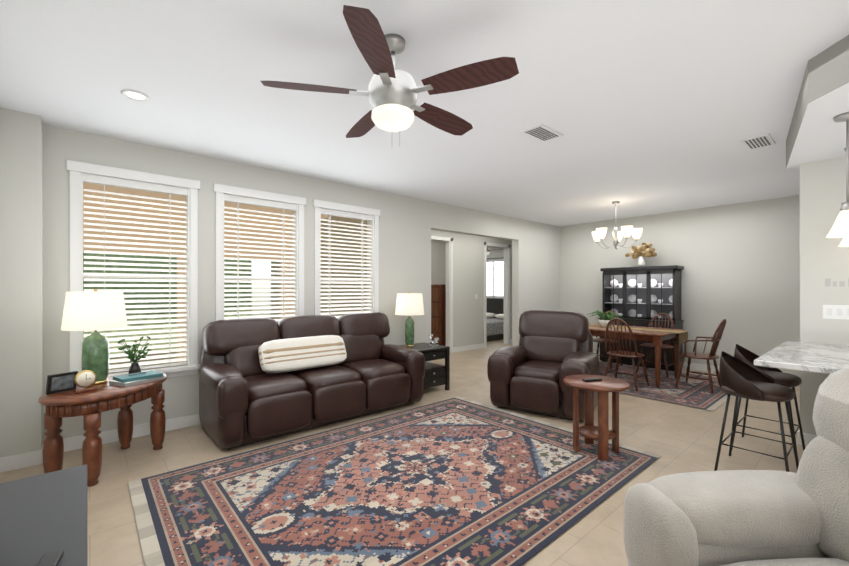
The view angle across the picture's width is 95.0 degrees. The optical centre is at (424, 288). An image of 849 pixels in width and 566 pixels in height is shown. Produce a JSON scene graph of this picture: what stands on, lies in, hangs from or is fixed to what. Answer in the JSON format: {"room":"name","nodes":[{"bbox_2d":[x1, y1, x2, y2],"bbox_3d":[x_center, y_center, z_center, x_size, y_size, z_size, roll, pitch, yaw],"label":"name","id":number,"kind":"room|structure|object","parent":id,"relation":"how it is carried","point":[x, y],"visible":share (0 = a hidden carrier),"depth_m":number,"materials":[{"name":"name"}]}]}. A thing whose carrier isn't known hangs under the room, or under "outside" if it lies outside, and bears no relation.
{"room":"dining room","nodes":[
{"label":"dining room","id":0,"kind":"room"},
{"bbox_2d":[0,108,42,457],"bbox_3d":[-3.256,0.009,3.079,0.330,2.780,0.200,0,0,-41],"label":"wall","id":1,"kind":"structure","parent":0,"point":[21,278],"depth_m":3.04,"materials":[{"name":"grey paint"}]},
{"bbox_2d":[83,182,331,362],"bbox_3d":[-4.689,0.010,4.481,8.500,2.780,3.455,0,0,-41],"label":"lanai","id":2,"kind":"object","parent":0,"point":[90,186],"visible":0.02,"depth_m":6.57,"materials":[{"name":"beige paint"}]},
{"bbox_2d":[271,261,272,318],"bbox_3d":[-1.336,0.015,11.835,6.540,2.780,0.120,0,0,-41],"label":"wall","id":3,"kind":"structure","parent":0,"point":[271,288],"depth_m":9.70,"materials":[{"name":"grey paint"}]},
{"bbox_2d":[43,124,559,440],"bbox_3d":[0.132,0.011,6.247,9.900,2.780,0.150,0,0,-41],"label":"wall","id":4,"kind":"structure","parent":0,"point":[407,224],"depth_m":4.38,"materials":[{"name":"grey paint"}]},
{"bbox_2d":[42,414,200,451],"bbox_3d":[-1.540,1.345,4.687,4.370,0.110,0.015,0,0,-41],"label":"baseboard","id":5,"kind":"structure","parent":4,"relation":"attached to","point":[72,443],"depth_m":3.67,"materials":[{"name":"white"}]},
{"bbox_2d":[67,160,199,377],"bbox_3d":[-2.683,-0.116,3.661,1.010,1.980,0.070,0,0,-41],"label":"window","id":6,"kind":"structure","parent":4,"relation":"in","point":[77,169],"depth_m":3.73,"materials":[{"name":"white"}]},
{"bbox_2d":[83,173,187,372],"bbox_3d":[-2.733,-0.126,3.720,0.810,1.790,0.062,0,0,-41],"label":"window blind","id":7,"kind":"object","parent":6,"relation":"attached to","point":[124,183],"visible":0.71,"depth_m":3.74,"materials":[{"name":"white plastic"}]},
{"bbox_2d":[214,183,305,320],"bbox_3d":[-1.820,-0.115,4.409,1.010,1.980,0.070,0,0,-41],"label":"window","id":8,"kind":"structure","parent":4,"relation":"in","point":[220,190],"depth_m":4.45,"materials":[{"name":"white wood"}]},
{"bbox_2d":[224,194,295,320],"bbox_3d":[-1.871,-0.125,4.466,0.810,1.790,0.062,0,0,-41],"label":"window blind","id":9,"kind":"object","parent":8,"relation":"attached to","point":[283,206],"visible":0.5,"depth_m":4.44,"materials":[{"name":"white plastic"}]},
{"bbox_2d":[313,199,379,314],"bbox_3d":[-0.989,-0.115,5.129,0.990,1.980,0.070,0,0,-41],"label":"window","id":10,"kind":"structure","parent":4,"relation":"in","point":[317,204],"depth_m":5.25,"materials":[{"name":"white"}]},
{"bbox_2d":[321,208,371,317],"bbox_3d":[-1.040,-0.124,5.187,0.790,1.790,0.062,0,0,-41],"label":"window blind","id":11,"kind":"object","parent":10,"relation":"attached to","point":[337,213],"visible":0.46,"depth_m":5.17,"materials":[{"name":"white plastic"}]},
{"bbox_2d":[273,216,366,321],"bbox_3d":[-2.069,0.012,7.779,0.120,2.780,5.050,0,0,-41],"label":"wall","id":12,"kind":"structure","parent":0,"point":[342,219],"depth_m":7.00,"materials":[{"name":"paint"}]},
{"bbox_2d":[0,339,806,565],"bbox_3d":[1.133,1.450,4.632,14.000,0.100,16.000,0,0,-41],"label":"floor","id":13,"kind":"structure","parent":0,"point":[678,438],"depth_m":3.32,"materials":[{"name":"tile"}]},
{"bbox_2d":[0,448,42,472],"bbox_3d":[-3.169,1.344,3.012,0.315,0.110,0.015,0,0,-41],"label":"baseboard","id":14,"kind":"structure","parent":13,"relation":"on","point":[19,461],"depth_m":3.03,"materials":[{"name":"white paint"}]},
{"bbox_2d":[0,464,87,565],"bbox_3d":[-1.073,1.088,0.842,0.520,0.620,1.900,0,0,-41],"label":"tv stand","id":15,"kind":"object","parent":13,"relation":"on","point":[41,515],"visible":1,"depth_m":1.32,"materials":[{"name":"grey"}]},
{"bbox_2d":[37,550,63,565],"bbox_3d":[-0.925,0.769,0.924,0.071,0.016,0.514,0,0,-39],"label":"tv remote","id":16,"kind":"object","parent":15,"relation":"on","point":[51,558],"visible":0.86,"depth_m":1.10,"materials":[{"name":"black plastic"}]},
{"bbox_2d":[38,372,166,486],"bbox_3d":[-2.500,1.079,3.099,0.620,0.640,0.940,0,0,4],"label":"end table","id":17,"kind":"object","parent":13,"relation":"on","point":[90,407],"visible":0.88,"depth_m":2.79,"materials":[{"name":"brown wood"}]},
{"bbox_2d":[46,371,77,394],"bbox_3d":[-2.689,0.688,2.869,0.113,0.141,0.170,0,0,24],"label":"photo frame","id":18,"kind":"object","parent":17,"relation":"on","point":[59,382],"visible":0.95,"depth_m":2.84,"materials":[{"name":"black plastic"}]},
{"bbox_2d":[74,370,96,393],"bbox_3d":[-2.495,0.679,2.865,0.060,0.157,0.124,0,0,39],"label":"mantel clock","id":19,"kind":"object","parent":17,"relation":"on","point":[85,380],"visible":0.98,"depth_m":2.85,"materials":[{"name":"gold metal"}]},
{"bbox_2d":[61,289,127,384],"bbox_3d":[-2.646,0.380,3.131,0.410,0.757,0.410,0,0,-41],"label":"lamp","id":20,"kind":"object","parent":17,"relation":"on","point":[95,310],"visible":0.88,"depth_m":3.05,"materials":[{"name":"white fabric"}]},
{"bbox_2d":[118,336,151,373],"bbox_3d":[-2.514,0.589,3.380,0.241,0.340,0.238,0,0,-41],"label":"potted plant","id":21,"kind":"object","parent":17,"relation":"on","point":[135,367],"visible":1,"depth_m":3.34,"materials":[{"name":"green plant"}]},
{"bbox_2d":[109,370,164,386],"bbox_3d":[-2.338,0.725,3.173,0.239,0.066,0.320,0,0,29],"label":"books","id":22,"kind":"object","parent":17,"relation":"on","point":[128,380],"visible":1,"depth_m":3.11,"materials":[{"name":"teal paper"}]},
{"bbox_2d":[199,312,424,449],"bbox_3d":[-1.165,0.855,4.345,2.300,1.090,1.025,0,0,-41],"label":"leather sofa","id":23,"kind":"object","parent":13,"relation":"on","point":[245,398],"visible":0.92,"depth_m":3.93,"materials":[{"name":"brown leather"}]},
{"bbox_2d":[258,335,346,372],"bbox_3d":[-1.286,0.695,4.203,0.955,0.337,0.225,0,0,-42],"label":"lumbar pillow","id":24,"kind":"object","parent":23,"relation":"on","point":[287,355],"visible":1,"depth_m":4.11,"materials":[{"name":"beige fabric"}]},
{"bbox_2d":[128,397,660,565],"bbox_3d":[-0.075,1.391,3.019,3.400,0.001,2.344,0,0,-41],"label":"living room rug","id":25,"kind":"object","parent":13,"relation":"on","point":[458,481],"visible":1,"depth_m":2.63,"materials":[{"name":"multicoloured carpet"}]},
{"bbox_2d":[563,374,629,459],"bbox_3d":[1.466,1.090,3.333,0.520,0.600,0.520,0,0,-41],"label":"round side table","id":26,"kind":"object","parent":25,"relation":"on","point":[602,433],"visible":0.98,"depth_m":3.28,"materials":[{"name":"brown wood"}]},
{"bbox_2d":[582,378,601,381],"bbox_3d":[1.438,0.780,3.335,0.170,0.018,0.050,0,0,-16],"label":"remote","id":27,"kind":"object","parent":26,"relation":"on","point":[591,379],"visible":0.98,"depth_m":3.32,"materials":[{"name":"black plastic"}]},
{"bbox_2d":[400,342,449,389],"bbox_3d":[-0.044,1.101,5.412,0.560,0.600,0.560,0,0,-41],"label":"end table","id":28,"kind":"object","parent":13,"relation":"on","point":[435,375],"visible":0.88,"depth_m":5.29,"materials":[{"name":"black wood"}]},
{"bbox_2d":[395,292,423,346],"bbox_3d":[-0.207,0.421,5.417,0.410,0.757,0.410,0,0,-41],"label":"lamp","id":29,"kind":"object","parent":28,"relation":"on","point":[409,304],"visible":1,"depth_m":5.28,"materials":[{"name":"white fabric"}]},
{"bbox_2d":[430,339,437,346],"bbox_3d":[0.132,0.760,5.406,0.062,0.080,0.062,0,0,34],"label":"candle holder","id":30,"kind":"object","parent":28,"relation":"on","point":[434,341],"depth_m":5.47,"materials":[{"name":"clear glass"}]},
{"bbox_2d":[431,284,445,345],"bbox_3d":[0.210,0.653,9.324,0.462,1.500,1.000,0,0,-41],"label":"dresser","id":31,"kind":"object","parent":13,"relation":"on","point":[438,310],"visible":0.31,"depth_m":8.88,"materials":[{"name":"brown wood"}]},
{"bbox_2d":[487,298,503,340],"bbox_3d":[1.643,0.855,11.359,2.060,1.100,1.700,0,0,-41],"label":"bed","id":32,"kind":"object","parent":13,"relation":"on","point":[495,318],"visible":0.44,"depth_m":11.43,"materials":[{"name":"grey fabric"}]},
{"bbox_2d":[487,310,598,421],"bbox_3d":[1.455,0.836,4.653,1.130,1.129,1.025,0,0,33],"label":"leather recliner","id":33,"kind":"object","parent":13,"relation":"on","point":[541,361],"visible":0.9,"depth_m":4.45,"materials":[{"name":"brown leather"}]},
{"bbox_2d":[599,317,626,363],"bbox_3d":[3.677,0.992,7.490,0.432,0.820,0.423,0,0,-41],"label":"base cabinet","id":34,"kind":"object","parent":13,"relation":"on","point":[602,345],"depth_m":7.34,"materials":[{"name":"black wood"}]},
{"bbox_2d":[623,317,646,366],"bbox_3d":[3.955,0.992,7.170,0.432,0.820,0.424,0,0,-41],"label":"base cabinet","id":35,"kind":"object","parent":13,"relation":"on","point":[631,321],"depth_m":7.02,"materials":[{"name":"black wood"}]},
{"bbox_2d":[647,321,682,370],"bbox_3d":[4.232,0.992,6.850,0.432,0.820,0.423,0,0,-41],"label":"base cabinet","id":36,"kind":"object","parent":13,"relation":"on","point":[677,324],"depth_m":6.70,"materials":[{"name":"black wood"}]},
{"bbox_2d":[599,361,732,410],"bbox_3d":[3.038,1.393,6.283,2.050,0.001,3.120,0,0,-41],"label":"dining rug","id":37,"kind":"object","parent":13,"relation":"on","point":[692,392],"visible":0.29,"depth_m":5.43,"materials":[{"name":"multicoloured carpet"}]},
{"bbox_2d":[593,311,621,368],"bbox_3d":[3.282,0.902,7.090,0.530,0.986,0.484,0,0,-41],"label":"dining chair","id":38,"kind":"object","parent":37,"relation":"on","point":[600,340],"visible":0.38,"depth_m":7.03,"materials":[{"name":"brown wood"}]},
{"bbox_2d":[604,318,648,390],"bbox_3d":[2.865,0.901,5.577,0.530,0.986,0.484,0,0,-41],"label":"dining chair","id":39,"kind":"object","parent":37,"relation":"on","point":[626,353],"visible":0.96,"depth_m":5.48,"materials":[{"name":"brown wood"}]},
{"bbox_2d":[589,323,687,387],"bbox_3d":[3.083,1.008,6.322,0.980,0.768,1.958,0,0,-41],"label":"dining table","id":40,"kind":"object","parent":37,"relation":"on","point":[657,336],"visible":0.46,"depth_m":5.78,"materials":[{"name":"brown wood"}]},
{"bbox_2d":[587,310,622,326],"bbox_3d":[2.996,0.488,6.444,0.519,0.269,0.554,0,0,-41],"label":"centerpiece","id":41,"kind":"object","parent":40,"relation":"on","point":[604,322],"visible":0.92,"depth_m":6.39,"materials":[{"name":"green plant"}]},
{"bbox_2d":[636,313,674,377],"bbox_3d":[3.852,0.901,6.433,0.530,0.986,0.484,0,0,-41],"label":"dining chair","id":42,"kind":"object","parent":37,"relation":"on","point":[663,346],"visible":0.71,"depth_m":6.42,"materials":[{"name":"brown wood"}]},
{"bbox_2d":[675,319,725,393],"bbox_3d":[3.880,0.901,5.434,0.564,0.986,0.530,0,0,-41],"label":"dining chair","id":43,"kind":"object","parent":37,"relation":"on","point":[714,339],"visible":0.96,"depth_m":5.34,"materials":[{"name":"brown wood"}]},
{"bbox_2d":[623,366,848,565],"bbox_3d":[1.322,0.821,1.077,1.005,1.154,1.110,0,0,-4],"label":"recliner","id":44,"kind":"object","parent":13,"relation":"on","point":[800,517],"visible":1,"depth_m":1.35,"materials":[{"name":"fabric"}]},
{"bbox_2d":[714,351,798,471],"bbox_3d":[2.520,0.950,2.956,0.475,0.902,0.446,0,0,-41],"label":"bar stool","id":45,"kind":"object","parent":13,"relation":"on","point":[739,378],"visible":0.98,"depth_m":2.94,"materials":[{"name":"brown leather"}]},
{"bbox_2d":[732,344,804,455],"bbox_3d":[2.961,0.950,3.364,0.475,0.902,0.446,0,0,-41],"label":"bar stool","id":46,"kind":"object","parent":13,"relation":"on","point":[774,375],"visible":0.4,"depth_m":3.35,"materials":[{"name":"brown leather"}]},
{"bbox_3d":[4.313,0.958,1.566,1.100,0.880,3.600,0,0,-41],"label":"countertop","id":47,"kind":"structure","parent":13,"relation":"on","visible":0},
{"bbox_2d":[754,341,848,373],"bbox_3d":[4.062,0.497,1.593,1.445,0.040,3.970,0,0,-41],"label":"countertop","id":48,"kind":"structure","parent":47,"relation":"on","point":[815,357],"depth_m":2.70,"materials":[{"name":"stone"}]},
{"bbox_2d":[0,0,848,246],"bbox_3d":[1.133,-1.430,4.634,14.000,0.100,16.000,0,0,-41],"label":"ceiling","id":49,"kind":"structure","parent":0,"point":[647,107],"depth_m":2.70,"materials":[{"name":"white paint"}]},
{"bbox_2d":[121,89,149,101],"bbox_3d":[-2.062,-1.377,2.779,0.170,0.008,0.170,0,0,-41],"label":"recessed light","id":50,"kind":"object","parent":49,"relation":"in","point":[135,95],"visible":1,"depth_m":2.78,"materials":[{"name":"white"}]},
{"bbox_2d":[261,5,518,145],"bbox_3d":[-0.162,-1.071,2.211,1.314,0.620,1.336,0,0,-41],"label":"ceiling fan","id":51,"kind":"object","parent":49,"relation":"hanging from","point":[392,92],"visible":1,"depth_m":2.06,"materials":[{"name":"brown wood"}]},
{"bbox_2d":[487,248,502,254],"bbox_3d":[1.863,-1.180,11.485,1.084,0.390,1.140,0,0,-41],"label":"fan","id":52,"kind":"object","parent":49,"relation":"hanging from","point":[488,251],"visible":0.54,"depth_m":11.38,"materials":[{"name":"white"}]},
{"bbox_2d":[521,123,562,141],"bbox_3d":[1.041,-1.373,3.443,0.360,0.016,0.200,0,0,-41],"label":"ceiling vent","id":53,"kind":"object","parent":49,"relation":"in","point":[542,132],"visible":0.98,"depth_m":3.42,"materials":[{"name":"white metal"}]},
{"bbox_2d":[592,201,642,248],"bbox_3d":[3.020,-1.004,6.200,0.735,0.750,0.709,0,0,-41],"label":"chandelier","id":54,"kind":"object","parent":49,"relation":"hanging from","point":[598,234],"visible":1,"depth_m":6.08,"materials":[{"name":"white glass"}]},
{"bbox_2d":[740,133,774,149],"bbox_3d":[3.126,-1.373,3.648,0.360,0.016,0.200,0,0,-41],"label":"ceiling vent","id":55,"kind":"object","parent":49,"relation":"in","point":[758,141],"visible":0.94,"depth_m":3.62,"materials":[{"name":"white metal"}]},
{"bbox_2d":[786,35,848,168],"bbox_3d":[2.654,-1.253,0.116,5.760,0.260,4.380,0,0,-41],"label":"soffit ceiling","id":56,"kind":"structure","parent":49,"relation":"attached to","point":[816,132],"depth_m":2.50,"materials":[{"name":"white paint"}]},
{"bbox_2d":[826,112,848,237],"bbox_3d":[2.733,-0.731,2.513,0.196,0.780,0.196,0,0,-41],"label":"pendant light","id":57,"kind":"object","parent":56,"relation":"hanging from","point":[840,228],"visible":1,"depth_m":2.51,"materials":[{"name":"white glass"}]},
{"bbox_2d":[838,148,848,246],"bbox_3d":[3.411,-0.731,3.075,0.196,0.780,0.196,0,0,-41],"label":"pendant light","id":58,"kind":"object","parent":56,"relation":"hanging from","point":[844,242],"visible":0.79,"depth_m":3.09,"materials":[{"name":"white glass"}]},
{"bbox_2d":[431,240,445,284],"bbox_3d":[-0.253,0.014,10.326,0.120,2.780,3.580,0,0,-41],"label":"wall","id":59,"kind":"structure","parent":0,"point":[438,262],"depth_m":9.55,"materials":[{"name":"grey paint"}]},
{"bbox_2d":[431,230,511,346],"bbox_3d":[1.087,0.013,9.039,6.300,2.780,0.120,0,0,-41],"label":"wall","id":60,"kind":"structure","parent":0,"point":[468,285],"depth_m":8.91,"materials":[{"name":"grey paint"}]},
{"bbox_2d":[450,343,483,352],"bbox_3d":[1.017,1.348,8.889,1.200,0.110,0.015,0,0,-41],"label":"baseboard","id":61,"kind":"structure","parent":60,"relation":"attached to","point":[476,346],"depth_m":8.86,"materials":[{"name":"white"}]},
{"bbox_2d":[431,236,509,352],"bbox_3d":[0.980,0.148,8.933,3.040,2.510,0.140,0,0,-41],"label":"door frame","id":62,"kind":"structure","parent":60,"relation":"attached to","point":[449,292],"depth_m":9.23,"materials":[{"name":"white wood"}]},
{"bbox_2d":[487,246,503,298],"bbox_3d":[2.782,0.015,11.984,0.120,2.780,5.050,0,0,-41],"label":"wall","id":63,"kind":"structure","parent":0,"point":[495,254],"depth_m":12.48,"materials":[{"name":"grey paint"}]},
{"bbox_2d":[487,259,503,297],"bbox_3d":[2.223,-0.315,12.525,0.016,1.230,1.240,0,0,-41],"label":"bedroom window","id":64,"kind":"structure","parent":63,"relation":"in","point":[495,278],"depth_m":12.47,"materials":[{"name":"white glass"}]},
{"bbox_2d":[625,242,656,266],"bbox_3d":[3.958,-0.622,7.144,0.273,0.445,0.528,0,0,-41],"label":"floral arrangement","id":65,"kind":"object","parent":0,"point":[643,251],"visible":1,"depth_m":7.08,"materials":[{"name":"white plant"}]},
{"bbox_2d":[560,195,799,375],"bbox_3d":[5.822,0.011,5.521,0.150,2.780,8.400,0,0,-41],"label":"wall","id":66,"kind":"structure","parent":0,"point":[740,271],"depth_m":6.48,"materials":[{"name":"grey paint"}]},
{"bbox_2d":[593,351,799,376],"bbox_3d":[5.760,1.346,5.466,0.015,0.110,8.400,0,0,-41],"label":"baseboard","id":67,"kind":"structure","parent":66,"relation":"attached to","point":[701,367],"depth_m":6.68,"materials":[{"name":"white"}]},
{"bbox_2d":[800,156,848,434],"bbox_3d":[4.819,0.138,1.922,0.120,2.520,4.275,0,0,-41],"label":"wall","id":68,"kind":"structure","parent":0,"point":[822,199],"depth_m":3.40,"materials":[{"name":"grey paint"}]},
{"bbox_2d":[798,430,816,445],"bbox_3d":[4.763,1.343,1.883,0.015,0.110,4.290,0,0,-41],"label":"baseboard","id":69,"kind":"structure","parent":68,"relation":"attached to","point":[807,437],"depth_m":3.45,"materials":[{"name":"white paint"}]},
{"bbox_2d":[823,305,848,319],"bbox_3d":[3.529,0.199,3.310,0.012,0.120,0.200,0,0,-41],"label":"switch plate","id":70,"kind":"object","parent":68,"relation":"attached to","point":[835,311],"depth_m":3.32,"materials":[{"name":"white plastic"}]},
{"bbox_2d":[825,278,848,286],"bbox_3d":[3.555,-0.054,3.287,0.003,0.070,0.243,0,0,-41],"label":"switch plate","id":71,"kind":"object","parent":68,"relation":"attached to","point":[827,281],"depth_m":3.33,"materials":[{"name":"white plastic"}]},
{"label":"outside","id":72,"kind":"structure","parent":0,"visible":0},
{"bbox_2d":[83,252,251,353],"bbox_3d":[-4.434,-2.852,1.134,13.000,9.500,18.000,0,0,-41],"label":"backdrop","id":73,"kind":"structure","parent":72,"point":[133,272],"depth_m":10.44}
]}

